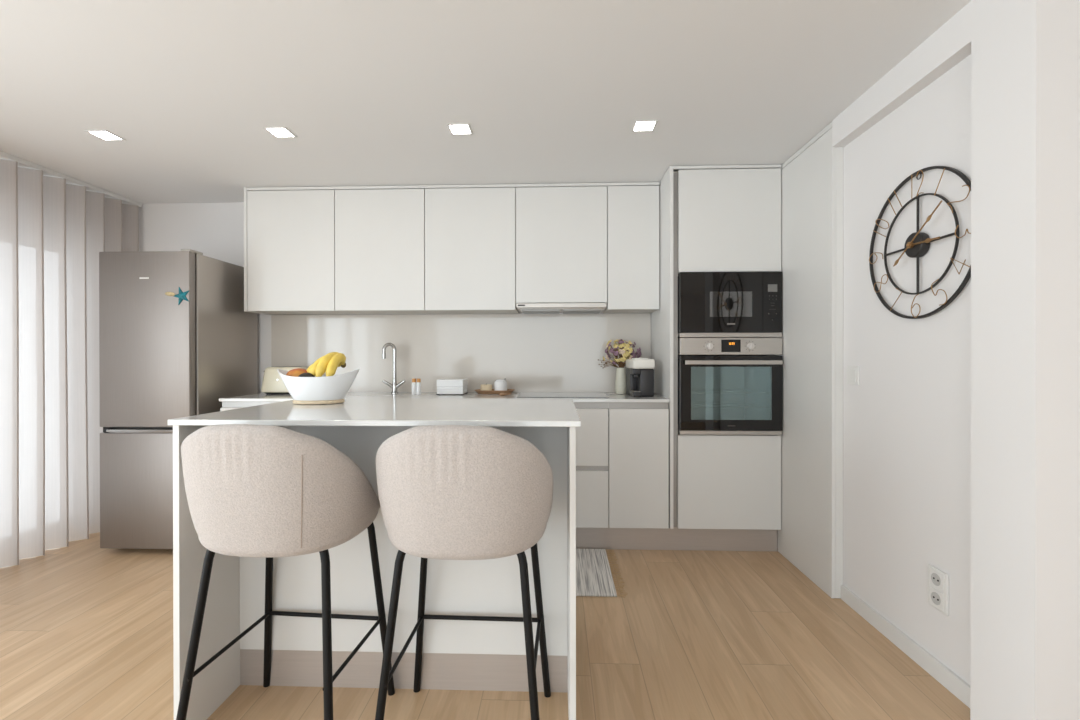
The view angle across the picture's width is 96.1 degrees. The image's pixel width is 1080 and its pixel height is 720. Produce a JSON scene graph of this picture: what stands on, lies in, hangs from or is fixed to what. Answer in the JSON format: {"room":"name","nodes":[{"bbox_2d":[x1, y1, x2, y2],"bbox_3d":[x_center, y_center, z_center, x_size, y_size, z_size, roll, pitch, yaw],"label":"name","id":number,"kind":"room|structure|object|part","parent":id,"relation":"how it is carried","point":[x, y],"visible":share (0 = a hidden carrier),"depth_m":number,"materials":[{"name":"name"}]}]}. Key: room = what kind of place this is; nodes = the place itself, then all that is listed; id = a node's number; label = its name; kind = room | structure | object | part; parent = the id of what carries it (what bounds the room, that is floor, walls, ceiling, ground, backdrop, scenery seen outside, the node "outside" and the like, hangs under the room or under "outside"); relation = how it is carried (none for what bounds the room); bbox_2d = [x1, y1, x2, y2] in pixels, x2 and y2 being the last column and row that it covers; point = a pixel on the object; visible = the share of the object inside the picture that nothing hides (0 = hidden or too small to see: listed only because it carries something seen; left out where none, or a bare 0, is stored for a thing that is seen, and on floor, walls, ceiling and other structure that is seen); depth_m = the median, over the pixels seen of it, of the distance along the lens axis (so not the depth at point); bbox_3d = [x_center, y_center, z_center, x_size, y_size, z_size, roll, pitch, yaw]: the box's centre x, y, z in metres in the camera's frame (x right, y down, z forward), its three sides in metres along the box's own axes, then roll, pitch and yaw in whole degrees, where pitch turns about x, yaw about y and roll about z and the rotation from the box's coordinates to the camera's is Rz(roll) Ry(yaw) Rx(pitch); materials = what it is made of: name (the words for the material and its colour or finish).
{"room":"kitchen","nodes":[
{"label":"kitchen","id":0,"kind":"room"},
{"bbox_2d":[139,202,650,393],"bbox_3d":[-0.179,0.003,3.498,6.200,2.271,0.120,0,0,2],"label":"wall","id":1,"kind":"structure","parent":0,"point":[215,230],"depth_m":3.51,"materials":[{"name":"white paint"}]},
{"bbox_2d":[244,187,352,314],"bbox_3d":[-1.637,-0.722,3.331,0.604,0.814,0.308,0,0,2],"label":"upper cabinet","id":2,"kind":"object","parent":1,"relation":"attached to","point":[291,233],"depth_m":3.18,"materials":[{"name":"grey laminate"}]},
{"bbox_3d":[-1.929,-0.722,3.341,0.020,0.814,0.308,0,0,2],"label":"end panel","id":3,"kind":"part","parent":2,"relation":"part of","materials":[{"name":"white laminate"}]},
{"bbox_2d":[335,189,434,313],"bbox_3d":[-1.038,-0.712,3.310,0.590,0.790,0.308,0,0,2],"label":"upper cabinet","id":4,"kind":"object","parent":1,"relation":"attached to","point":[380,233],"visible":0.98,"depth_m":3.16,"materials":[{"name":"grey laminate"}]},
{"bbox_2d":[271,314,650,391],"bbox_3d":[-0.578,-0.042,3.447,2.705,0.550,0.010,0,0,2],"label":"backsplash","id":5,"kind":"structure","parent":1,"relation":"attached to","point":[533,352],"depth_m":3.44,"materials":[{"name":"beige"}]},
{"bbox_2d":[425,188,518,313],"bbox_3d":[-0.447,-0.713,3.290,0.589,0.790,0.308,0,0,2],"label":"upper cabinet","id":6,"kind":"object","parent":1,"relation":"attached to","point":[470,233],"visible":0.98,"depth_m":3.14,"materials":[{"name":"grey"}]},
{"bbox_2d":[516,303,606,313],"bbox_3d":[0.143,-0.339,3.266,0.579,0.042,0.312,0,0,2],"label":"extractor hood","id":7,"kind":"object","parent":1,"relation":"attached to","point":[526,308],"visible":1,"depth_m":3.14,"materials":[{"name":"metal"}]},
{"bbox_3d":[0.138,-0.345,3.129,0.579,0.028,0.034,0,0,2],"label":"panel","id":8,"kind":"part","parent":7,"relation":"part of","materials":[{"name":"metal"}]},
{"bbox_2d":[516,186,606,302],"bbox_3d":[0.142,-0.736,3.269,0.587,0.745,0.308,0,0,2],"label":"upper cabinet","id":9,"kind":"object","parent":1,"relation":"attached to","point":[561,232],"visible":0.98,"depth_m":3.12,"materials":[{"name":"grey"}]},
{"bbox_2d":[603,186,658,312],"bbox_3d":[0.603,-0.714,3.253,0.330,0.790,0.308,0,0,2],"label":"upper cabinet","id":10,"kind":"object","parent":1,"relation":"attached to","point":[632,211],"visible":0.98,"depth_m":3.10,"materials":[{"name":"grey laminate"}]},
{"bbox_2d":[0,532,969,719],"bbox_3d":[-0.293,1.197,0.178,6.200,0.100,6.730,0,0,2],"label":"floor","id":11,"kind":"structure","parent":0,"point":[86,628],"depth_m":1.86,"materials":[{"name":"brown wood"}]},
{"bbox_2d":[99,249,257,548],"bbox_3d":[-2.293,0.249,3.145,0.542,1.784,0.664,0,0,2],"label":"refrigerator","id":12,"kind":"object","parent":11,"relation":"on","point":[161,360],"visible":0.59,"depth_m":2.83,"materials":[{"name":"grey metal"}]},
{"bbox_3d":[-2.303,0.769,2.853,0.542,0.677,0.052,0,0,2],"label":"freezer door","id":13,"kind":"part","parent":12,"relation":"part of","materials":[{"name":"metal"}]},
{"bbox_3d":[-2.284,0.419,2.831,0.478,0.020,0.034,0,0,2],"label":"handle","id":14,"kind":"part","parent":12,"relation":"part of","materials":[{"name":"silver metal"}]},
{"bbox_3d":[-2.304,-0.115,2.851,0.542,1.025,0.052,0,0,2],"label":"fridge door","id":15,"kind":"part","parent":12,"relation":"part of","materials":[{"name":"metal"}]},
{"bbox_2d":[165,292,174,295],"bbox_3d":[-2.142,-0.377,2.812,0.062,0.025,0.012,0,0,2],"label":"magnet","id":16,"kind":"object","parent":12,"relation":"attached to","point":[166,293],"visible":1,"depth_m":2.81},
{"bbox_2d":[174,287,189,304],"bbox_3d":[-2.081,-0.366,2.808,0.102,0.106,0.016,0,0,2],"label":"magnet","id":17,"kind":"object","parent":12,"relation":"attached to","point":[181,296],"visible":1,"depth_m":2.81,"materials":[{"name":"teal plastic"}]},
{"bbox_2d":[220,401,275,410],"bbox_3d":[-1.631,0.623,3.196,0.584,0.738,0.548,0,0,2],"label":"base cabinet","id":18,"kind":"object","parent":11,"relation":"on","point":[226,405],"visible":0.15,"depth_m":2.95,"materials":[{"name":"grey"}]},
{"bbox_3d":[-1.641,0.644,2.932,0.578,0.699,0.019,0,0,2],"label":"door","id":19,"kind":"part","parent":18,"relation":"part of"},
{"bbox_2d":[176,424,394,719],"bbox_3d":[-0.753,0.656,1.476,0.510,0.979,0.502,0,0,5],"label":"bar stool","id":20,"kind":"object","parent":11,"relation":"on","point":[268,491],"visible":0.99,"depth_m":1.27,"materials":[{"name":"beige fabric"}]},
{"bbox_3d":[-0.958,0.826,1.347,0.137,0.641,0.030,0,0,-45],"label":"leg","id":21,"kind":"part","parent":20,"relation":"part of","materials":[{"name":"black metal"}]},
{"bbox_3d":[-0.929,0.825,1.666,0.028,0.640,0.116,0,0,-42],"label":"leg","id":22,"kind":"part","parent":20,"relation":"part of","materials":[{"name":"black metal"}]},
{"bbox_3d":[-0.575,0.826,1.311,0.030,0.641,0.137,0,0,-35],"label":"leg","id":23,"kind":"part","parent":20,"relation":"part of","materials":[{"name":"black metal"}]},
{"bbox_3d":[-0.544,0.825,1.630,0.116,0.640,0.028,0,0,-37],"label":"leg","id":24,"kind":"part","parent":20,"relation":"part of","materials":[{"name":"black metal"}]},
{"bbox_2d":[173,425,575,719],"bbox_3d":[-0.477,0.668,1.775,1.185,0.951,0.729,0,0,2],"label":"kitchen island","id":25,"kind":"object","parent":11,"relation":"on","point":[456,654],"visible":0.5,"depth_m":1.67,"materials":[{"name":"laminate"}]},
{"bbox_3d":[-1.059,0.668,1.795,0.019,0.951,0.729,0,0,2],"label":"panel","id":26,"kind":"part","parent":25,"relation":"part of","materials":[{"name":"white laminate"}]},
{"bbox_2d":[168,398,580,426],"bbox_3d":[-0.473,0.183,1.774,1.205,0.016,0.753,0,0,2],"label":"island countertop","id":27,"kind":"structure","parent":25,"relation":"on","point":[354,411],"depth_m":1.54,"materials":[{"name":"white stone"}]},
{"bbox_2d":[277,369,359,404],"bbox_3d":[-0.879,0.107,1.932,0.314,0.136,0.198,0,0,2],"label":"fruit bowl","id":28,"kind":"object","parent":27,"relation":"on","point":[325,389],"visible":0.99,"depth_m":1.86,"materials":[{"name":"white ceramic"}]},
{"bbox_2d":[286,368,307,376],"bbox_3d":[-0.957,0.068,1.923,0.088,0.064,0.070,0,0,2],"label":"mango","id":29,"kind":"object","parent":28,"relation":"in","point":[296,372],"visible":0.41,"depth_m":1.90,"materials":[{"name":"orange food"}]},
{"bbox_2d":[298,373,314,376],"bbox_3d":[-0.906,0.077,1.884,0.063,0.050,0.053,0,0,2],"label":"avocado","id":30,"kind":"object","parent":28,"relation":"in","point":[302,374],"visible":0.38,"depth_m":1.87,"materials":[{"name":"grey food"}]},
{"bbox_2d":[306,352,345,376],"bbox_3d":[-0.859,0.029,1.937,0.148,0.115,0.122,0,0,2],"label":"banana bunch","id":31,"kind":"object","parent":28,"relation":"in","point":[328,363],"visible":0.79,"depth_m":1.90,"materials":[{"name":"yellow food"}]},
{"bbox_3d":[-0.479,0.604,1.689,1.147,0.823,0.019,0,0,2],"label":"recess panel","id":32,"kind":"part","parent":25,"relation":"part of","materials":[{"name":"white laminate"}]},
{"bbox_3d":[0.106,0.667,1.755,0.018,0.951,0.729,0,0,2],"label":"panel","id":33,"kind":"part","parent":25,"relation":"part of","materials":[{"name":"white laminate"}]},
{"bbox_2d":[375,425,552,719],"bbox_3d":[-0.212,0.656,1.457,0.510,0.979,0.502,0,0,3],"label":"bar stool","id":34,"kind":"object","parent":11,"relation":"on","point":[446,492],"visible":1,"depth_m":1.25,"materials":[{"name":"beige fabric"}]},
{"bbox_3d":[-0.411,0.826,1.321,0.030,0.641,0.137,0,0,43],"label":"leg","id":35,"kind":"part","parent":34,"relation":"part of","materials":[{"name":"black metal"}]},
{"bbox_3d":[-0.395,0.825,1.640,0.028,0.640,0.116,0,0,-44],"label":"leg","id":36,"kind":"part","parent":34,"relation":"part of","materials":[{"name":"black metal"}]},
{"bbox_3d":[-0.027,0.826,1.300,0.030,0.641,0.137,0,0,-37],"label":"leg","id":37,"kind":"part","parent":34,"relation":"part of","materials":[{"name":"black metal"}]},
{"bbox_3d":[-0.009,0.824,1.619,0.116,0.640,0.028,0,0,-40],"label":"leg","id":38,"kind":"part","parent":34,"relation":"part of","materials":[{"name":"black metal"}]},
{"bbox_2d":[574,402,607,527],"bbox_3d":[0.116,0.622,3.136,0.594,0.738,0.548,0,0,2],"label":"base cabinet","id":39,"kind":"object","parent":11,"relation":"on","point":[592,436],"visible":0.41,"depth_m":2.85,"materials":[{"name":"grey laminate"}]},
{"bbox_2d":[219,392,669,401],"bbox_3d":[-0.580,0.244,3.158,2.690,0.018,0.567,0,0,2],"label":"countertop","id":40,"kind":"structure","parent":39,"relation":"on","point":[262,397],"depth_m":2.98,"materials":[{"name":"white stone"}]},
{"bbox_2d":[261,367,306,393],"bbox_3d":[-1.728,0.143,3.297,0.302,0.184,0.168,0,0,2],"label":"toaster","id":41,"kind":"object","parent":40,"relation":"on","point":[272,383],"visible":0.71,"depth_m":3.22,"materials":[{"name":"beige metal"}]},
{"bbox_2d":[382,343,405,392],"bbox_3d":[-1.008,0.060,3.354,0.160,0.348,0.063,0,0,-8],"label":"tap","id":42,"kind":"object","parent":40,"relation":"on","point":[394,386],"visible":1,"depth_m":3.35,"materials":[{"name":"silver metal"}]},
{"bbox_3d":[-1.048,0.173,3.355,0.081,0.063,0.026,0,0,-13],"label":"handle","id":43,"kind":"part","parent":42,"relation":"part of","materials":[{"name":"silver metal"}]},
{"bbox_3d":[-1.038,0.020,3.345,0.096,0.268,0.024,0,0,-29],"label":"spout","id":44,"kind":"part","parent":42,"relation":"part of","materials":[{"name":"silver metal"}]},
{"bbox_3d":[-0.964,0.173,3.353,0.081,0.063,0.026,0,0,17],"label":"handle","id":45,"kind":"part","parent":42,"relation":"part of","materials":[{"name":"silver metal"}]},
{"bbox_2d":[412,379,415,394],"bbox_3d":[-0.828,0.181,3.191,0.030,0.107,0.030,0,0,2],"label":"shaker bottle","id":46,"kind":"object","parent":40,"relation":"on","point":[413,380],"visible":1,"depth_m":3.18,"materials":[{"name":"white glass"}]},
{"bbox_2d":[416,379,420,394],"bbox_3d":[-0.797,0.181,3.190,0.030,0.107,0.030,0,0,2],"label":"shaker bottle","id":47,"kind":"object","parent":40,"relation":"on","point":[418,385],"visible":1,"depth_m":3.18,"materials":[{"name":"white ceramic"}]},
{"bbox_2d":[436,379,467,394],"bbox_3d":[-0.587,0.184,3.258,0.180,0.100,0.164,0,0,2],"label":"storage box","id":48,"kind":"object","parent":40,"relation":"on","point":[444,386],"visible":1,"depth_m":3.18,"materials":[{"name":"white plastic"}]},
{"bbox_3d":[-0.587,0.157,3.258,0.176,0.046,0.164,0,0,2],"label":"lid","id":49,"kind":"part","parent":48,"relation":"part of","materials":[{"name":"white plastic"}]},
{"bbox_2d":[475,389,514,393],"bbox_3d":[-0.310,0.221,3.318,0.276,0.025,0.170,0,0,2],"label":"wooden tray","id":50,"kind":"object","parent":40,"relation":"on","point":[479,391],"visible":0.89,"depth_m":3.25,"materials":[{"name":"brown wood"}]},
{"bbox_2d":[480,383,491,390],"bbox_3d":[-0.368,0.196,3.320,0.078,0.060,0.078,0,0,2],"label":"candle","id":51,"kind":"object","parent":50,"relation":"on","point":[486,386],"visible":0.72,"depth_m":3.29,"materials":[{"name":"beige wax"}]},
{"bbox_2d":[494,378,506,390],"bbox_3d":[-0.268,0.177,3.317,0.088,0.097,0.088,0,0,2],"label":"ceramic jar","id":52,"kind":"object","parent":50,"relation":"on","point":[499,384],"visible":0.77,"depth_m":3.28,"materials":[{"name":"white ceramic"}]},
{"bbox_2d":[517,392,608,397],"bbox_3d":[0.147,0.232,3.167,0.563,0.004,0.430,0,0,2],"label":"induction hob","id":53,"kind":"object","parent":40,"relation":"in","point":[522,394],"visible":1,"depth_m":3.08,"materials":[{"name":"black glass"}]},
{"bbox_2d":[615,368,625,393],"bbox_3d":[0.543,0.145,3.253,0.078,0.176,0.078,0,0,2],"label":"vase","id":54,"kind":"object","parent":40,"relation":"on","point":[620,383],"visible":0.88,"depth_m":3.22,"materials":[{"name":"beige ceramic"}]},
{"bbox_2d":[598,339,641,367],"bbox_3d":[0.534,-0.001,3.256,0.292,0.269,0.177,0,0,2],"label":"flower bouquet","id":55,"kind":"object","parent":54,"relation":"in","point":[624,350],"visible":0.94,"depth_m":3.22,"materials":[{"name":"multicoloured plant"}]},
{"bbox_2d":[626,358,654,396],"bbox_3d":[0.642,0.113,3.097,0.148,0.240,0.247,0,0,-2],"label":"coffee machine","id":56,"kind":"object","parent":40,"relation":"on","point":[639,371],"visible":1,"depth_m":2.99,"materials":[{"name":"grey plastic"}]},
{"bbox_2d":[630,391,641,396],"bbox_3d":[0.597,0.217,3.028,0.052,0.034,0.112,0,0,-1],"label":"drip tray","id":57,"kind":"object","parent":56,"relation":"on","point":[632,393],"depth_m":2.97,"materials":[{"name":"grey plastic"}]},
{"bbox_3d":[0.107,0.825,2.872,0.588,0.334,0.019,0,0,2],"label":"drawer","id":58,"kind":"part","parent":39,"relation":"part of","materials":[{"name":"white laminate"}]},
{"bbox_3d":[0.106,0.460,2.871,0.588,0.335,0.019,0,0,2],"label":"drawer","id":59,"kind":"part","parent":39,"relation":"part of","materials":[{"name":"white laminate"}]},
{"bbox_2d":[576,548,626,596],"bbox_3d":[-0.261,1.136,2.631,1.394,0.008,0.579,0,0,2],"label":"woven rug","id":60,"kind":"object","parent":11,"relation":"on","point":[594,577],"visible":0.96,"depth_m":2.55,"materials":[{"name":"fabric"}]},
{"bbox_2d":[608,402,668,528],"bbox_3d":[0.589,0.621,3.119,0.352,0.738,0.548,0,0,2],"label":"base cabinet","id":61,"kind":"object","parent":11,"relation":"on","point":[638,432],"visible":0.86,"depth_m":2.85,"materials":[{"name":"grey"}]},
{"bbox_2d":[576,527,776,550],"bbox_3d":[-0.262,1.066,2.941,3.338,0.148,0.016,0,0,2],"label":"plinth","id":62,"kind":"object","parent":11,"relation":"on","point":[675,538],"visible":0.21,"depth_m":2.90,"materials":[{"name":"metal"}]},
{"bbox_2d":[651,164,780,529],"bbox_3d":[1.089,-0.070,3.107,0.642,2.120,0.570,0,0,2],"label":"tall cabinet","id":63,"kind":"object","parent":11,"relation":"on","point":[713,218],"visible":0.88,"depth_m":2.83,"materials":[{"name":"white wood"}]},
{"bbox_3d":[0.779,-0.060,3.118,0.020,2.101,0.570,0,0,2],"label":"panel","id":64,"kind":"part","parent":63,"relation":"part of","materials":[{"name":"white laminate"}]},
{"bbox_3d":[1.104,0.718,2.837,0.592,0.546,0.019,0,0,2],"label":"drawer","id":65,"kind":"part","parent":63,"relation":"part of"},
{"bbox_3d":[1.104,-0.807,2.833,0.588,0.596,0.019,0,0,2],"label":"door","id":66,"kind":"part","parent":63,"relation":"part of","materials":[{"name":"white laminate"}]},
{"bbox_2d":[678,272,781,332],"bbox_3d":[1.114,-0.330,3.065,0.582,0.349,0.515,0,0,2],"label":"microwave","id":67,"kind":"object","parent":63,"relation":"in","point":[708,302],"visible":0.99,"depth_m":2.81,"materials":[{"name":"black plastic"}]},
{"bbox_3d":[1.342,-0.330,2.806,0.108,0.349,0.012,0,0,2],"label":"control panel","id":68,"kind":"part","parent":67,"relation":"part of","materials":[{"name":"black glass"}]},
{"bbox_2d":[678,333,782,434],"bbox_3d":[1.112,0.142,3.008,0.582,0.591,0.492,0,0,2],"label":"oven","id":69,"kind":"object","parent":63,"relation":"in","point":[718,395],"visible":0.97,"depth_m":2.81,"materials":[{"name":"grey glass"}]},
{"bbox_3d":[0.978,-0.075,2.798,0.038,0.038,0.024,0,0,2],"label":"knob","id":70,"kind":"part","parent":69,"relation":"part of","materials":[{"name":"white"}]},
{"bbox_3d":[1.106,-0.140,2.833,0.582,0.026,0.047,0,0,2],"label":"trim","id":71,"kind":"part","parent":69,"relation":"part of","materials":[{"name":"metal"}]},
{"bbox_3d":[1.106,-0.074,2.831,0.582,0.098,0.051,0,0,2],"label":"control panel","id":72,"kind":"part","parent":69,"relation":"part of","materials":[{"name":"metal"}]},
{"bbox_3d":[1.106,0.426,2.834,0.582,0.024,0.047,0,0,2],"label":"trim","id":73,"kind":"part","parent":69,"relation":"part of","materials":[{"name":"metal"}]},
{"bbox_3d":[1.105,0.019,2.783,0.547,0.024,0.043,0,0,2],"label":"handle","id":74,"kind":"part","parent":69,"relation":"part of","materials":[{"name":"metal"}]},
{"bbox_3d":[1.212,-0.075,2.789,0.038,0.038,0.024,0,0,2],"label":"knob","id":75,"kind":"part","parent":69,"relation":"part of","materials":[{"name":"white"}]},
{"bbox_2d":[777,122,842,597],"bbox_3d":[1.431,0.003,2.843,0.054,2.266,1.075,0,0,2],"label":"wall","id":76,"kind":"structure","parent":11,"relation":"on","point":[810,536],"depth_m":2.47,"materials":[{"name":"grey paint"}]},
{"bbox_3d":[1.423,0.020,2.315,0.034,2.236,0.019,0,0,2],"label":"edge panel","id":77,"kind":"part","parent":76,"relation":"part of","materials":[{"name":"white paint"}]},
{"bbox_2d":[0,0,970,203],"bbox_3d":[-0.295,-1.174,0.172,6.200,0.100,6.730,0,0,2],"label":"ceiling","id":78,"kind":"structure","parent":0,"point":[369,91],"depth_m":1.99,"materials":[{"name":"white paint"}]},
{"bbox_2d":[0,151,141,206],"bbox_3d":[-2.943,-1.114,2.663,0.055,0.028,1.725,0,0,2],"label":"track","id":79,"kind":"object","parent":78,"relation":"attached to","point":[21,162],"visible":0.75,"depth_m":2.98,"materials":[{"name":"white metal"}]},
{"bbox_2d":[0,159,138,567],"bbox_3d":[-2.939,0.024,2.692,0.132,2.233,1.656,0,0,2],"label":"sheer curtain","id":80,"kind":"object","parent":79,"relation":"hanging from","point":[53,232],"visible":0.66,"depth_m":2.91,"materials":[{"name":"white fabric"}]},
{"bbox_2d":[85,130,124,140],"bbox_3d":[-2.187,-1.126,2.444,0.110,0.004,0.110,0,0,2],"label":"recessed light","id":81,"kind":"object","parent":78,"relation":"in","point":[105,135],"visible":1,"depth_m":2.44,"materials":[{"name":"white paint"}]},
{"bbox_2d":[90,132,119,139],"bbox_3d":[-2.187,-1.126,2.444,0.087,0.003,0.087,0,0,2],"label":"diffuser","id":82,"kind":"object","parent":81,"relation":"attached to","point":[102,135],"depth_m":2.44,"materials":[{"name":"white plastic"}]},
{"bbox_2d":[263,127,296,137],"bbox_3d":[-1.289,-1.127,2.413,0.110,0.004,0.110,0,0,2],"label":"recessed light","id":83,"kind":"object","parent":78,"relation":"in","point":[278,132],"visible":1,"depth_m":2.41,"materials":[{"name":"white paint"}]},
{"bbox_2d":[268,128,292,136],"bbox_3d":[-1.289,-1.127,2.413,0.087,0.003,0.087,0,0,2],"label":"diffuser","id":84,"kind":"object","parent":83,"relation":"attached to","point":[276,132],"depth_m":2.41,"materials":[{"name":"white plastic"}]},
{"bbox_2d":[247,182,658,190],"bbox_3d":[-0.581,-1.119,3.152,2.688,0.018,0.018,0,0,2],"label":"strip","id":85,"kind":"object","parent":78,"relation":"attached to","point":[626,183],"visible":1,"depth_m":3.14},
{"bbox_2d":[447,123,472,134],"bbox_3d":[-0.392,-1.127,2.382,0.110,0.004,0.110,0,0,2],"label":"recessed light","id":86,"kind":"object","parent":78,"relation":"in","point":[455,129],"visible":1,"depth_m":2.38,"materials":[{"name":"white paint"}]},
{"bbox_2d":[449,125,469,133],"bbox_3d":[-0.392,-1.128,2.382,0.087,0.003,0.087,0,0,2],"label":"diffuser","id":87,"kind":"object","parent":86,"relation":"attached to","point":[454,129],"depth_m":2.38,"materials":[{"name":"white plastic"}]},
{"bbox_2d":[631,120,657,131],"bbox_3d":[0.506,-1.128,2.351,0.110,0.004,0.110,0,0,2],"label":"recessed light","id":88,"kind":"object","parent":78,"relation":"in","point":[639,125],"visible":1,"depth_m":2.34,"materials":[{"name":"white paint"}]},
{"bbox_2d":[634,122,654,130],"bbox_3d":[0.506,-1.129,2.351,0.087,0.003,0.087,0,0,2],"label":"diffuser","id":89,"kind":"object","parent":88,"relation":"attached to","point":[638,126],"depth_m":2.35,"materials":[{"name":"white plastic"}]},
{"bbox_2d":[843,54,970,684],"bbox_3d":[1.506,0.004,2.454,0.120,2.271,1.850,0,0,2],"label":"wall","id":90,"kind":"structure","parent":0,"point":[907,419],"depth_m":1.86,"materials":[{"name":"white paint"}]},
{"bbox_2d":[847,366,858,384],"bbox_3d":[1.432,0.074,2.225,0.012,0.086,0.086,0,0,2],"label":"light switch","id":91,"kind":"object","parent":90,"relation":"attached to","point":[852,371],"visible":1,"depth_m":2.21,"materials":[{"name":"white plastic"}]},
{"bbox_2d":[832,1,970,146],"bbox_3d":[1.399,-1.067,1.914,0.055,0.127,0.773,0,0,2],"label":"beam","id":92,"kind":"structure","parent":90,"relation":"attached to","point":[950,44],"depth_m":1.81,"materials":[{"name":"white paint"}]},
{"bbox_2d":[841,585,969,707],"bbox_3d":[1.422,1.107,1.919,0.013,0.068,0.773,0,0,2],"label":"baseboard","id":93,"kind":"structure","parent":90,"relation":"attached to","point":[956,685],"depth_m":1.85,"materials":[{"name":"white paint"}]},
{"bbox_2d":[869,166,970,318],"bbox_3d":[1.395,-0.425,1.808,0.056,0.548,0.548,0,0,2],"label":"wall clock","id":94,"kind":"object","parent":90,"relation":"attached to","point":[917,244],"visible":0.98,"depth_m":1.80,"materials":[{"name":"black metal"}]},
{"bbox_2d":[927,564,948,615],"bbox_3d":[1.415,0.819,1.729,0.013,0.144,0.090,0,0,2],"label":"double socket","id":95,"kind":"object","parent":90,"relation":"attached to","point":[937,580],"visible":1,"depth_m":1.72,"materials":[{"name":"white plastic"}]},
{"bbox_2d":[970,0,1079,719],"bbox_3d":[2.102,0.006,1.402,1.495,2.271,0.208,0,0,2],"label":"wall","id":96,"kind":"structure","parent":0,"point":[1025,582],"depth_m":1.35,"materials":[{"name":"white paint"}]}
]}

